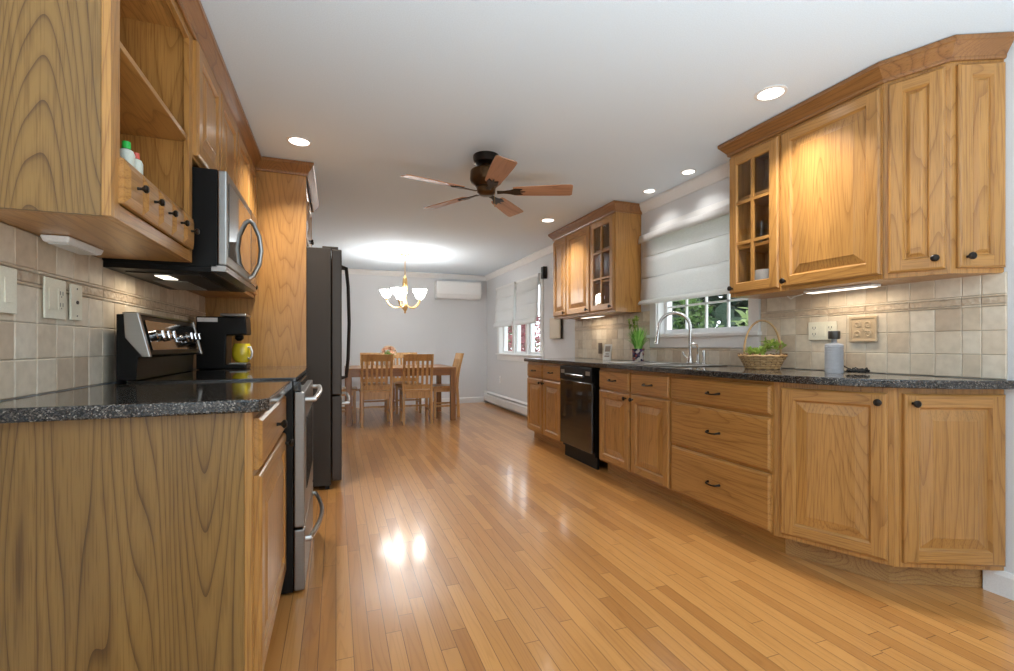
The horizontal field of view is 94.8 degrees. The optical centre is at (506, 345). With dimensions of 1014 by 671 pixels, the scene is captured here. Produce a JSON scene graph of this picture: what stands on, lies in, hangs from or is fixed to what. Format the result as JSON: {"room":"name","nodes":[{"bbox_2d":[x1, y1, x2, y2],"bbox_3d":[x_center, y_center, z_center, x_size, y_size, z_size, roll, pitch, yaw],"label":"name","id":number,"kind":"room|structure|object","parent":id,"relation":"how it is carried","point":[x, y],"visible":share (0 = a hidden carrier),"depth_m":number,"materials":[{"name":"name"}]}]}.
{"room":"kitchen","nodes":[
{"label":"kitchen","id":0,"kind":"room"},
{"bbox_2d":[0,222,189,401],"bbox_3d":[-1.792,-0.120,2.299,0.120,2.360,11.350,0,0,-20],"label":"wall","id":1,"kind":"structure","parent":0,"point":[116,382],"depth_m":1.55,"materials":[{"name":"grey paint"}]},
{"bbox_2d":[0,265,16,313],"bbox_3d":[-1.315,-0.146,1.227,0.009,0.122,0.075,0,0,-20],"label":"switch plate","id":2,"kind":"object","parent":1,"relation":"attached to","point":[8,276],"visible":1,"depth_m":1.23,"materials":[{"name":"beige plastic"}]},
{"bbox_2d":[43,276,65,319],"bbox_3d":[-1.392,-0.144,1.436,0.009,0.124,0.115,0,0,-20],"label":"outlet plate","id":3,"kind":"object","parent":1,"relation":"attached to","point":[54,290],"visible":1,"depth_m":1.43,"materials":[{"name":"beige plastic"}]},
{"bbox_2d":[58,288,63,310],"bbox_3d":[-1.399,-0.144,1.462,0.002,0.068,0.034,0,0,-20],"label":"socket","id":4,"kind":"object","parent":3,"relation":"attached to","point":[60,290],"depth_m":1.46,"materials":[{"name":"beige plastic"}]},
{"bbox_2d":[69,284,81,320],"bbox_3d":[-1.435,-0.143,1.553,0.010,0.118,0.072,0,0,-20],"label":"jack plate","id":5,"kind":"object","parent":1,"relation":"attached to","point":[75,291],"visible":1,"depth_m":1.54,"materials":[{"name":"beige plastic"}]},
{"bbox_2d":[0,0,199,262],"bbox_3d":[-1.232,-0.782,1.455,0.345,0.915,0.702,0,0,-20],"label":"upper cabinet","id":6,"kind":"object","parent":1,"relation":"attached to","point":[79,79],"visible":0.98,"depth_m":1.17,"materials":[{"name":"brown wood"}]},
{"bbox_2d":[40,234,102,255],"bbox_3d":[-1.365,-0.312,1.470,0.069,0.023,0.221,0,0,-20],"label":"light","id":7,"kind":"object","parent":6,"relation":"attached to","point":[68,243],"visible":1,"depth_m":1.42,"materials":[{"name":"white plastic"}]},
{"bbox_2d":[120,140,134,167],"bbox_3d":[-1.079,-0.538,1.321,0.040,0.078,0.039,0,0,-20],"label":"bottle","id":8,"kind":"object","parent":6,"relation":"on","point":[126,152],"visible":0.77,"depth_m":1.31,"materials":[{"name":"plastic"}]},
{"bbox_2d":[134,152,142,174],"bbox_3d":[-1.091,-0.532,1.370,0.034,0.066,0.034,0,0,-20],"label":"bottle","id":9,"kind":"object","parent":6,"relation":"on","point":[138,163],"visible":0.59,"depth_m":1.36,"materials":[{"name":"plastic"}]},
{"bbox_2d":[0,222,205,399],"bbox_3d":[-1.640,-0.090,2.076,0.012,0.468,2.228,0,0,-20],"label":"backsplash","id":10,"kind":"structure","parent":1,"relation":"attached to","point":[39,355],"depth_m":1.50,"materials":[{"name":"tile"}]},
{"bbox_2d":[192,37,237,188],"bbox_3d":[-1.489,-0.990,2.166,0.352,0.500,0.800,0,0,-20],"label":"upper cabinet","id":11,"kind":"object","parent":1,"relation":"attached to","point":[214,128],"visible":0.27,"depth_m":2.02,"materials":[{"name":"brown wood"}]},
{"bbox_2d":[102,167,262,291],"bbox_3d":[-1.429,-0.498,2.187,0.476,0.424,0.756,0,0,-20],"label":"microwave","id":12,"kind":"object","parent":11,"relation":"attached to","point":[224,250],"visible":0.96,"depth_m":1.89,"materials":[{"name":"silver metal"}]},
{"bbox_2d":[187,133,257,297],"bbox_3d":[-1.744,-0.782,2.861,0.352,0.915,0.678,0,0,-20],"label":"upper cabinet","id":13,"kind":"object","parent":1,"relation":"attached to","point":[247,174],"visible":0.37,"depth_m":2.92,"materials":[{"name":"brown wood"}]},
{"bbox_2d":[306,184,313,246],"bbox_3d":[-1.885,-1.020,3.692,0.654,0.440,0.930,0,0,-20],"label":"upper cabinet","id":14,"kind":"object","parent":1,"relation":"attached to","point":[309,241],"visible":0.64,"depth_m":3.73,"materials":[{"name":"brown wood"}]},
{"bbox_2d":[176,0,318,211],"bbox_3d":[-1.494,-1.254,2.658,0.681,0.084,3.248,0,0,-20],"label":"crown molding","id":15,"kind":"structure","parent":14,"relation":"attached to","point":[193,12],"depth_m":2.38,"materials":[{"name":"brown wood"}]},
{"bbox_2d":[342,274,486,401],"bbox_3d":[-2.038,-0.120,8.210,3.490,2.360,0.120,0,0,-20],"label":"wall","id":16,"kind":"structure","parent":0,"point":[441,328],"depth_m":8.32,"materials":[{"name":"grey paint"}]},
{"bbox_2d":[342,396,483,407],"bbox_3d":[-2.015,1.008,8.146,3.489,0.105,0.016,0,0,-20],"label":"baseboard","id":17,"kind":"structure","parent":16,"relation":"attached to","point":[461,399],"depth_m":8.36,"materials":[{"name":"white paint"}]},
{"bbox_2d":[342,244,552,280],"bbox_3d":[-1.440,-1.256,6.582,3.490,0.083,3.350,0,0,-20],"label":"trim","id":18,"kind":"structure","parent":16,"relation":"attached to","point":[547,250],"depth_m":8.05,"materials":[{"name":"white paint"}]},
{"bbox_2d":[435,280,480,300],"bbox_3d":[-0.885,-0.995,8.449,0.820,0.320,0.224,0,0,-20],"label":"air conditioner","id":19,"kind":"object","parent":16,"relation":"attached to","point":[445,290],"visible":1,"depth_m":8.35,"materials":[{"name":"white plastic"}]},
{"bbox_2d":[200,0,1013,275],"bbox_3d":[-0.069,-1.350,2.931,3.750,0.100,11.350,0,0,-20],"label":"ceiling","id":20,"kind":"structure","parent":0,"point":[611,100],"depth_m":2.38,"materials":[{"name":"paint"}]},
{"bbox_2d":[286,136,311,146],"bbox_3d":[-1.321,-1.296,2.962,0.150,0.006,0.150,0,0,-20],"label":"recessed light","id":21,"kind":"object","parent":20,"relation":"in","point":[294,140],"visible":1,"depth_m":2.96,"materials":[{"name":"white paint"}]},
{"bbox_2d":[380,253,426,312],"bbox_3d":[-1.463,-0.875,6.626,0.681,0.850,0.677,0,0,-20],"label":"chandelier","id":22,"kind":"object","parent":20,"relation":"hanging from","point":[400,293],"visible":1,"depth_m":6.55,"materials":[{"name":"white glass"}]},
{"bbox_2d":[401,151,572,216],"bbox_3d":[-0.146,-1.122,3.166,1.145,0.355,1.126,0,0,-20],"label":"ceiling fan","id":23,"kind":"object","parent":20,"relation":"hanging from","point":[491,169],"visible":1,"depth_m":3.13,"materials":[{"name":"brown wood"}]},
{"bbox_2d":[541,218,554,221],"bbox_3d":[0.423,-1.296,4.826,0.150,0.006,0.150,0,0,-20],"label":"recessed light","id":24,"kind":"object","parent":20,"relation":"in","point":[544,219],"visible":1,"depth_m":4.83,"materials":[{"name":"white paint"}]},
{"bbox_2d":[643,188,655,192],"bbox_3d":[1.196,-1.296,3.911,0.110,0.006,0.110,0,0,-20],"label":"recessed light","id":25,"kind":"object","parent":20,"relation":"in","point":[651,190],"visible":1,"depth_m":3.90,"materials":[{"name":"white paint"}]},
{"bbox_2d":[681,169,695,174],"bbox_3d":[1.354,-1.296,3.479,0.110,0.006,0.110,0,0,-20],"label":"recessed light","id":26,"kind":"object","parent":20,"relation":"in","point":[686,171],"visible":1,"depth_m":3.47,"materials":[{"name":"white paint"}]},
{"bbox_2d":[754,85,787,100],"bbox_3d":[1.357,-1.296,2.398,0.150,0.006,0.150,0,0,-20],"label":"recessed light","id":27,"kind":"object","parent":20,"relation":"in","point":[773,92],"visible":1,"depth_m":2.39,"materials":[{"name":"white paint"}]},
{"bbox_2d":[264,402,1013,670],"bbox_3d":[-0.069,1.090,2.931,3.750,0.060,11.350,0,0,-20],"label":"floor","id":28,"kind":"structure","parent":0,"point":[473,541],"depth_m":2.03,"materials":[{"name":"brown wood"}]},
{"bbox_2d":[0,395,293,670],"bbox_3d":[-1.084,0.621,1.518,0.667,0.879,0.718,0,0,-20],"label":"base cabinet","id":29,"kind":"object","parent":28,"relation":"on","point":[141,543],"visible":0.82,"depth_m":1.19,"materials":[{"name":"brown wood"}]},
{"bbox_2d":[0,380,291,423],"bbox_3d":[-1.079,0.163,1.501,0.648,0.035,0.752,0,0,-20],"label":"countertop","id":30,"kind":"structure","parent":29,"relation":"on","point":[105,401],"depth_m":1.23,"materials":[{"name":"stone"}]},
{"bbox_2d":[116,312,323,593],"bbox_3d":[-1.286,0.466,2.239,0.758,1.188,0.760,0,0,-20],"label":"range","id":31,"kind":"object","parent":28,"relation":"on","point":[150,348],"visible":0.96,"depth_m":1.98,"materials":[{"name":"silver metal"}]},
{"bbox_2d":[127,369,306,383],"bbox_3d":[-1.303,0.145,2.233,0.592,0.018,0.756,0,0,-20],"label":"cooktop","id":32,"kind":"object","parent":31,"relation":"in","point":[298,376],"depth_m":2.04,"materials":[{"name":"black glass"}]},
{"bbox_2d":[205,170,305,366],"bbox_3d":[-1.736,-0.090,3.238,0.628,2.300,0.020,0,0,-20],"label":"panel","id":33,"kind":"object","parent":28,"relation":"on","point":[277,312],"visible":0.31,"depth_m":3.27,"materials":[{"name":"brown wood"}]},
{"bbox_2d":[306,246,350,488],"bbox_3d":[-1.729,0.165,3.754,0.890,1.790,0.910,0,0,-20],"label":"refrigerator","id":34,"kind":"object","parent":28,"relation":"on","point":[323,274],"visible":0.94,"depth_m":3.42,"materials":[{"name":"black metal"}]},
{"bbox_2d":[341,387,357,422],"bbox_3d":[-2.324,0.588,6.454,0.478,0.945,0.429,0,0,-20],"label":"dining chair","id":35,"kind":"object","parent":28,"relation":"on","point":[354,389],"visible":0.23,"depth_m":6.33,"materials":[{"name":"brown wood"}]},
{"bbox_2d":[360,353,389,415],"bbox_3d":[-2.071,0.588,7.270,0.429,0.945,0.478,0,0,-20],"label":"dining chair","id":36,"kind":"object","parent":28,"relation":"on","point":[374,378],"visible":0.27,"depth_m":7.34,"materials":[{"name":"brown wood"}]},
{"bbox_2d":[358,354,392,427],"bbox_3d":[-1.753,0.588,6.229,0.429,0.945,0.478,0,0,-20],"label":"dining chair","id":37,"kind":"object","parent":28,"relation":"on","point":[377,392],"visible":1,"depth_m":6.09,"materials":[{"name":"brown wood"}]},
{"bbox_2d":[344,364,455,425],"bbox_3d":[-1.594,0.682,6.840,1.480,0.755,1.040,0,0,-20],"label":"dining table","id":38,"kind":"object","parent":28,"relation":"on","point":[438,369],"visible":0.83,"depth_m":6.50,"materials":[{"name":"brown wood"}]},
{"bbox_2d":[381,346,396,366],"bbox_3d":[-1.724,0.153,6.777,0.282,0.303,0.260,0,0,14],"label":"flower arrangement","id":39,"kind":"object","parent":38,"relation":"on","point":[390,348],"visible":0.59,"depth_m":6.72,"materials":[{"name":"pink plant"}]},
{"bbox_2d":[393,352,420,413],"bbox_3d":[-1.602,0.588,7.442,0.429,0.945,0.478,0,0,-20],"label":"dining chair","id":40,"kind":"object","parent":28,"relation":"on","point":[397,382],"visible":0.54,"depth_m":7.49,"materials":[{"name":"brown wood"}]},
{"bbox_2d":[398,354,433,425],"bbox_3d":[-1.248,0.588,6.392,0.429,0.945,0.478,0,0,-20],"label":"dining chair","id":41,"kind":"object","parent":28,"relation":"on","point":[421,390],"visible":1,"depth_m":6.25,"materials":[{"name":"brown wood"}]},
{"bbox_2d":[429,353,463,417],"bbox_3d":[-0.930,0.588,7.030,0.478,0.945,0.429,0,0,-20],"label":"dining chair","id":42,"kind":"object","parent":28,"relation":"on","point":[457,362],"visible":0.59,"depth_m":6.89,"materials":[{"name":"brown wood"}]},
{"bbox_2d":[527,362,564,450],"bbox_3d":[0.642,0.622,5.032,0.644,0.877,0.865,0,0,-20],"label":"base cabinet","id":43,"kind":"object","parent":28,"relation":"on","point":[543,380],"visible":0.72,"depth_m":4.90,"materials":[{"name":"brown wood"}]},
{"bbox_2d":[524,358,1013,388],"bbox_3d":[1.153,0.164,3.643,0.624,0.037,3.873,0,0,-20],"label":"countertop","id":44,"kind":"structure","parent":43,"relation":"on","point":[797,376],"depth_m":2.31,"materials":[{"name":"stone"}]},
{"bbox_2d":[603,344,611,359],"bbox_3d":[1.015,0.066,4.647,0.078,0.158,0.090,0,0,-42],"label":"photo card","id":45,"kind":"object","parent":44,"relation":"on","point":[607,347],"visible":0.94,"depth_m":4.63,"materials":[{"name":"paper"}]},
{"bbox_2d":[604,346,610,356],"bbox_3d":[0.998,0.060,4.633,0.024,0.108,0.060,0,0,-42],"label":"print","id":46,"kind":"object","parent":45,"relation":"attached to","point":[607,349],"depth_m":4.63},
{"bbox_2d":[627,315,646,361],"bbox_3d":[1.151,-0.063,4.176,0.221,0.414,0.274,0,0,-20],"label":"potted plant","id":47,"kind":"object","parent":44,"relation":"on","point":[638,339],"visible":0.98,"depth_m":4.15,"materials":[{"name":"green plant"}]},
{"bbox_2d":[608,361,726,366],"bbox_3d":[1.195,0.231,3.581,0.450,0.189,0.820,0,0,-20],"label":"sink","id":48,"kind":"object","parent":44,"relation":"in","point":[651,363],"visible":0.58,"depth_m":3.56,"materials":[{"name":"silver metal"}]},
{"bbox_2d":[689,343,700,363],"bbox_3d":[1.416,0.058,3.516,0.086,0.157,0.039,0,0,14],"label":"soap dispenser","id":49,"kind":"object","parent":48,"relation":"on","point":[696,344],"visible":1,"depth_m":3.50,"materials":[{"name":"silver metal"}]},
{"bbox_2d":[701,350,706,363],"bbox_3d":[1.462,0.085,3.461,0.040,0.102,0.040,0,0,-20],"label":"sprayer","id":50,"kind":"object","parent":48,"relation":"on","point":[703,351],"visible":1,"depth_m":3.45,"materials":[{"name":"silver metal"}]},
{"bbox_2d":[655,311,693,362],"bbox_3d":[1.307,-0.065,3.639,0.293,0.402,0.096,0,0,25],"label":"faucet","id":51,"kind":"object","parent":44,"relation":"on","point":[689,358],"visible":1,"depth_m":3.59,"materials":[{"name":"silver metal"}]},
{"bbox_2d":[737,320,787,369],"bbox_3d":[1.569,-0.007,2.866,0.276,0.305,0.211,0,0,25],"label":"basket","id":52,"kind":"object","parent":44,"relation":"on","point":[758,360],"visible":1,"depth_m":2.82,"materials":[{"name":"wicker"}]},
{"bbox_2d":[743,337,785,354],"bbox_3d":[1.580,0.007,2.862,0.239,0.130,0.186,0,0,25],"label":"greenery","id":53,"kind":"object","parent":52,"relation":"on","point":[761,350],"depth_m":2.83,"materials":[{"name":"green plant"}]},
{"bbox_2d":[824,331,843,373],"bbox_3d":[1.707,0.034,2.432,0.084,0.219,0.084,0,0,-20],"label":"bottle","id":54,"kind":"object","parent":44,"relation":"on","point":[834,351],"visible":1,"depth_m":2.40,"materials":[{"name":"white plastic"}]},
{"bbox_2d":[844,366,869,372],"bbox_3d":[1.798,0.113,2.415,0.116,0.053,0.131,0,0,-20],"label":"charging cord","id":55,"kind":"object","parent":44,"relation":"on","point":[853,370],"visible":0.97,"depth_m":2.37,"materials":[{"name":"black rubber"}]},
{"bbox_2d":[560,365,599,469],"bbox_3d":[0.887,0.625,4.331,0.610,0.870,0.594,0,0,-20],"label":"dishwasher","id":56,"kind":"object","parent":28,"relation":"on","point":[579,385],"visible":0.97,"depth_m":4.15,"materials":[{"name":"black metal"}]},
{"bbox_2d":[599,368,680,504],"bbox_3d":[1.179,0.622,3.567,0.644,0.877,0.885,0,0,-20],"label":"base cabinet","id":57,"kind":"object","parent":28,"relation":"on","point":[635,407],"visible":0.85,"depth_m":3.39,"materials":[{"name":"brown wood"}]},
{"bbox_2d":[672,374,785,553],"bbox_3d":[1.464,0.622,2.792,0.644,0.877,0.762,0,0,-20],"label":"base cabinet","id":58,"kind":"object","parent":28,"relation":"on","point":[723,429],"visible":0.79,"depth_m":2.61,"materials":[{"name":"brown wood"}]},
{"bbox_2d":[775,382,1005,586],"bbox_3d":[1.727,0.622,2.152,0.591,0.877,0.618,0,0,-20],"label":"base cabinet","id":59,"kind":"object","parent":28,"relation":"on","point":[889,485],"visible":0.98,"depth_m":2.02,"materials":[{"name":"brown wood"}]},
{"bbox_3d":[-1.594,0.621,2.908,0.667,0.877,0.690,0,0,-20],"label":"base cabinet","id":60,"kind":"object","parent":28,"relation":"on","visible":0},
{"bbox_2d":[193,366,309,371],"bbox_3d":[-1.595,0.164,2.908,0.648,0.037,0.693,0,0,-20],"label":"countertop","id":61,"kind":"structure","parent":60,"relation":"on","point":[255,367],"depth_m":2.94,"materials":[{"name":"stone"}]},
{"bbox_2d":[196,313,250,369],"bbox_3d":[-1.741,-0.025,2.875,0.266,0.338,0.172,0,0,-20],"label":"coffee maker","id":62,"kind":"object","parent":61,"relation":"on","point":[216,332],"visible":1,"depth_m":2.79,"materials":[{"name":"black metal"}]},
{"bbox_2d":[229,362,249,363],"bbox_3d":[-1.665,0.110,2.904,0.095,0.006,0.120,0,0,-20],"label":"drip tray","id":63,"kind":"object","parent":62,"relation":"on","point":[229,362],"depth_m":2.86,"materials":[{"name":"silver metal"}]},
{"bbox_2d":[232,344,252,362],"bbox_3d":[-1.649,0.046,2.902,0.112,0.117,0.127,0,0,-32],"label":"mug","id":64,"kind":"object","parent":62,"relation":"on","point":[241,353],"visible":1,"depth_m":2.87,"materials":[{"name":"yellow ceramic"}]},
{"bbox_2d":[487,41,1013,586],"bbox_3d":[1.608,-0.120,3.557,0.150,2.360,11.370,0,0,-20],"label":"wall","id":65,"kind":"structure","parent":0,"point":[513,374],"depth_m":3.87,"materials":[{"name":"grey paint"}]},
{"bbox_2d":[484,391,526,415],"bbox_3d":[0.169,0.953,7.156,0.070,0.215,3.320,0,0,-20],"label":"baseboard heater","id":66,"kind":"object","parent":65,"relation":"attached to","point":[513,404],"visible":0.56,"depth_m":7.59,"materials":[{"name":"white paint"}]},
{"bbox_2d":[495,276,543,361],"bbox_3d":[0.221,-0.380,7.271,0.195,1.250,1.940,0,0,-20],"label":"window","id":67,"kind":"structure","parent":65,"relation":"in","point":[516,354],"depth_m":7.31,"materials":[{"name":"white paint"}]},
{"bbox_2d":[493,282,515,327],"bbox_3d":[-0.054,-0.651,7.703,0.070,0.690,0.912,0,0,-20],"label":"roman shade","id":68,"kind":"object","parent":67,"relation":"attached to","point":[504,308],"visible":1,"depth_m":7.66,"materials":[{"name":"fabric"}]},
{"bbox_2d":[514,273,539,324],"bbox_3d":[0.275,-0.651,6.806,0.070,0.690,0.862,0,0,-20],"label":"roman shade","id":69,"kind":"object","parent":67,"relation":"attached to","point":[527,289],"visible":1,"depth_m":6.76,"materials":[{"name":"fabric"}]},
{"bbox_2d":[539,266,546,316],"bbox_3d":[0.488,-0.724,6.281,0.075,0.672,0.087,0,0,-20],"label":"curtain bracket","id":70,"kind":"object","parent":65,"relation":"attached to","point":[543,274],"visible":1,"depth_m":6.26,"materials":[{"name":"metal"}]},
{"bbox_2d":[550,318,562,338],"bbox_3d":[0.626,-0.220,5.950,0.042,0.270,0.300,0,0,-20],"label":"wall box","id":71,"kind":"object","parent":65,"relation":"attached to","point":[556,325],"visible":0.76,"depth_m":5.89,"materials":[{"name":"brown metal"}]},
{"bbox_2d":[553,224,610,318],"bbox_3d":[0.797,-0.774,5.063,0.332,0.932,0.832,0,0,-20],"label":"upper cabinet","id":72,"kind":"object","parent":65,"relation":"attached to","point":[571,252],"visible":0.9,"depth_m":4.96,"materials":[{"name":"brown wood"}]},
{"bbox_2d":[580,315,604,318],"bbox_3d":[0.891,-0.300,4.886,0.070,0.014,0.400,0,0,-20],"label":"light","id":73,"kind":"object","parent":72,"relation":"attached to","point":[595,315],"visible":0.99,"depth_m":4.85,"materials":[{"name":"white plastic"}]},
{"bbox_2d":[548,200,641,240],"bbox_3d":[0.872,-1.254,4.860,0.330,0.084,1.373,0,0,-20],"label":"crown molding","id":74,"kind":"structure","parent":72,"relation":"attached to","point":[614,206],"depth_m":4.46,"materials":[{"name":"brown wood"}]},
{"bbox_2d":[598,343,601,353],"bbox_3d":[0.992,0.030,4.966,0.009,0.115,0.070,0,0,-20],"label":"outlet plate","id":75,"kind":"object","parent":65,"relation":"attached to","point":[599,344],"visible":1,"depth_m":4.96,"materials":[{"name":"beige plastic"}]},
{"bbox_2d":[590,212,640,314],"bbox_3d":[1.015,-0.774,4.468,0.332,0.932,0.430,0,0,-20],"label":"upper cabinet","id":76,"kind":"object","parent":65,"relation":"attached to","point":[615,250],"visible":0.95,"depth_m":4.30,"materials":[{"name":"brown wood"}]},
{"bbox_2d":[596,246,608,253],"bbox_3d":[1.055,-0.929,4.483,0.230,0.018,0.392,0,0,-20],"label":"shelf","id":77,"kind":"object","parent":76,"relation":"attached to","point":[597,249],"depth_m":4.61,"materials":[{"name":"brown wood"}]},
{"bbox_2d":[596,279,608,284],"bbox_3d":[1.055,-0.619,4.483,0.230,0.018,0.392,0,0,-20],"label":"shelf","id":78,"kind":"object","parent":76,"relation":"attached to","point":[605,282],"depth_m":4.58,"materials":[{"name":"brown wood"}]},
{"bbox_2d":[639,161,729,213],"bbox_3d":[1.442,-1.256,3.704,0.060,0.083,1.240,0,0,-20],"label":"trim","id":79,"kind":"structure","parent":65,"relation":"attached to","point":[721,172],"depth_m":3.70,"materials":[{"name":"white paint"}]},
{"bbox_2d":[646,198,761,347],"bbox_3d":[1.544,-0.520,3.666,0.195,1.070,1.180,0,0,-20],"label":"window","id":80,"kind":"structure","parent":65,"relation":"in","point":[720,337],"depth_m":3.59,"materials":[{"name":"white paint"}]},
{"bbox_2d":[638,204,729,304],"bbox_3d":[1.428,-0.682,3.666,0.070,0.644,1.234,0,0,-20],"label":"roman shade","id":81,"kind":"object","parent":80,"relation":"attached to","point":[689,258],"visible":0.82,"depth_m":3.67,"materials":[{"name":"fabric"}]},
{"bbox_2d":[727,132,805,298],"bbox_3d":[1.604,-0.774,2.862,0.332,0.932,0.368,0,0,-20],"label":"upper cabinet","id":82,"kind":"object","parent":65,"relation":"attached to","point":[755,171],"visible":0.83,"depth_m":2.93,"materials":[{"name":"brown wood"}]},
{"bbox_2d":[738,188,768,205],"bbox_3d":[1.645,-0.929,2.877,0.230,0.018,0.330,0,0,-20],"label":"shelf","id":83,"kind":"object","parent":82,"relation":"attached to","point":[764,201],"depth_m":2.96,"materials":[{"name":"brown wood"}]},
{"bbox_2d":[738,240,768,252],"bbox_3d":[1.645,-0.619,2.877,0.230,0.018,0.330,0,0,-20],"label":"shelf","id":84,"kind":"object","parent":82,"relation":"attached to","point":[761,247],"depth_m":2.95,"materials":[{"name":"brown wood"}]},
{"bbox_2d":[718,32,1013,157],"bbox_3d":[1.746,-1.254,2.480,0.330,0.084,1.291,0,0,-20],"label":"crown molding","id":85,"kind":"structure","parent":82,"relation":"attached to","point":[981,46],"depth_m":2.14,"materials":[{"name":"brown wood"}]},
{"bbox_3d":[1.586,-0.367,2.862,0.156,0.080,0.156,0,0,-20],"label":"bowl","id":86,"kind":"object","parent":82,"relation":"in","visible":0},
{"bbox_2d":[755,273,768,278],"bbox_3d":[1.586,-0.394,2.862,0.156,0.080,0.156,0,0,-20],"label":"bowl","id":87,"kind":"object","parent":86,"relation":"on","point":[763,275],"visible":0.08,"depth_m":2.81,"materials":[{"name":"white ceramic"}]},
{"bbox_2d":[755,269,768,273],"bbox_3d":[1.586,-0.419,2.862,0.156,0.080,0.156,0,0,-20],"label":"bowl","id":88,"kind":"object","parent":87,"relation":"on","point":[760,271],"visible":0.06,"depth_m":2.81,"materials":[{"name":"white ceramic"}]},
{"bbox_2d":[575,272,1007,379],"bbox_3d":[1.455,-0.084,3.739,0.012,0.456,3.782,0,0,-20],"label":"backsplash","id":89,"kind":"structure","parent":65,"relation":"attached to","point":[953,327],"depth_m":2.36,"materials":[{"name":"tile"}]},
{"bbox_2d":[808,321,836,339],"bbox_3d":[1.824,-0.085,2.699,0.009,0.105,0.165,0,0,-20],"label":"outlet plate","id":90,"kind":"object","parent":65,"relation":"attached to","point":[816,330],"visible":0.82,"depth_m":2.70,"materials":[{"name":"beige plastic"}]},
{"bbox_2d":[811,325,816,336],"bbox_3d":[1.806,-0.085,2.740,0.002,0.068,0.034,0,0,-20],"label":"socket","id":91,"kind":"object","parent":90,"relation":"attached to","point":[813,327],"depth_m":2.74,"materials":[{"name":"beige plastic"}]},
{"bbox_2d":[827,324,832,336],"bbox_3d":[1.839,-0.085,2.651,0.002,0.068,0.034,0,0,-20],"label":"socket","id":92,"kind":"object","parent":90,"relation":"attached to","point":[829,326],"depth_m":2.65,"materials":[{"name":"beige plastic"}]},
{"bbox_2d":[779,84,918,291],"bbox_3d":[1.758,-0.774,2.442,0.332,0.932,0.522,0,0,-20],"label":"upper cabinet","id":93,"kind":"object","parent":65,"relation":"attached to","point":[832,161],"visible":0.77,"depth_m":2.35,"materials":[{"name":"brown wood"}]},
{"bbox_2d":[787,283,880,298],"bbox_3d":[1.747,-0.290,2.554,0.070,0.034,0.512,0,0,-20],"label":"light","id":94,"kind":"object","parent":93,"relation":"attached to","point":[871,285],"visible":1,"depth_m":2.46,"materials":[{"name":"white plastic"}]},
{"bbox_2d":[849,316,877,341],"bbox_3d":[1.899,-0.088,2.486,0.015,0.136,0.136,0,0,-20],"label":"tile","id":95,"kind":"structure","parent":65,"relation":"attached to","point":[861,328],"depth_m":2.48,"materials":[{"name":"beige tile"}]},
{"bbox_2d":[884,59,1005,281],"bbox_3d":[1.924,-0.774,2.059,0.286,0.932,0.308,0,0,-20],"label":"upper cabinet","id":96,"kind":"object","parent":65,"relation":"attached to","point":[945,124],"visible":1,"depth_m":2.00,"materials":[{"name":"brown wood"}]},
{"bbox_2d":[983,570,1013,600],"bbox_3d":[2.766,1.008,0.158,0.016,0.105,3.989,0,0,-20],"label":"baseboard","id":97,"kind":"structure","parent":65,"relation":"attached to","point":[1001,583],"depth_m":1.98,"materials":[{"name":"white paint"}]},
{"label":"outside","id":98,"kind":"structure","parent":0,"visible":0},
{"bbox_3d":[18.377,1.510,12.069,37.180,0.100,50.000,0,0,-20],"label":"ground","id":99,"kind":"structure","parent":98,"visible":0},
{"bbox_2d":[508,324,535,350],"bbox_3d":[0.149,0.270,12.091,1.355,2.385,1.348,0,0,-7],"label":"shrub","id":100,"kind":"object","parent":99,"relation":"on","point":[522,326],"visible":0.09,"depth_m":11.79,"materials":[{"name":"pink plant"}]},
{"bbox_2d":[508,326,538,350],"bbox_3d":[0.051,-0.066,20.768,2.832,3.062,2.880,0,0,-20],"label":"tree","id":101,"kind":"object","parent":99,"relation":"on","point":[508,326],"visible":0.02,"depth_m":20.07,"materials":[{"name":"green plant"}]},
{"bbox_2d":[510,315,539,351],"bbox_3d":[0.702,0.219,13.693,1.408,2.486,1.368,0,0,-20],"label":"shrub","id":102,"kind":"object","parent":99,"relation":"on","point":[537,319],"visible":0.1,"depth_m":13.44,"materials":[{"name":"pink plant"}]},
{"bbox_2d":[672,298,723,328],"bbox_3d":[2.575,0.169,7.459,1.726,2.586,1.688,0,0,-20],"label":"shrub","id":103,"kind":"object","parent":99,"relation":"on","point":[691,317],"visible":0.09,"depth_m":7.10,"materials":[{"name":"green plant"}]},
{"bbox_2d":[672,294,747,329],"bbox_3d":[5.145,-2.874,10.850,6.536,9.251,6.646,0,0,-20],"label":"tree","id":104,"kind":"object","parent":99,"relation":"on","point":[719,312],"visible":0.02,"depth_m":8.78,"materials":[{"name":"green plant"}]},
{"bbox_2d":[733,307,747,326],"bbox_3d":[2.987,0.463,5.434,0.915,1.998,0.965,0,0,7],"label":"shrub","id":105,"kind":"object","parent":99,"relation":"on","point":[741,313],"visible":0.03,"depth_m":5.52,"materials":[{"name":"green plant"}]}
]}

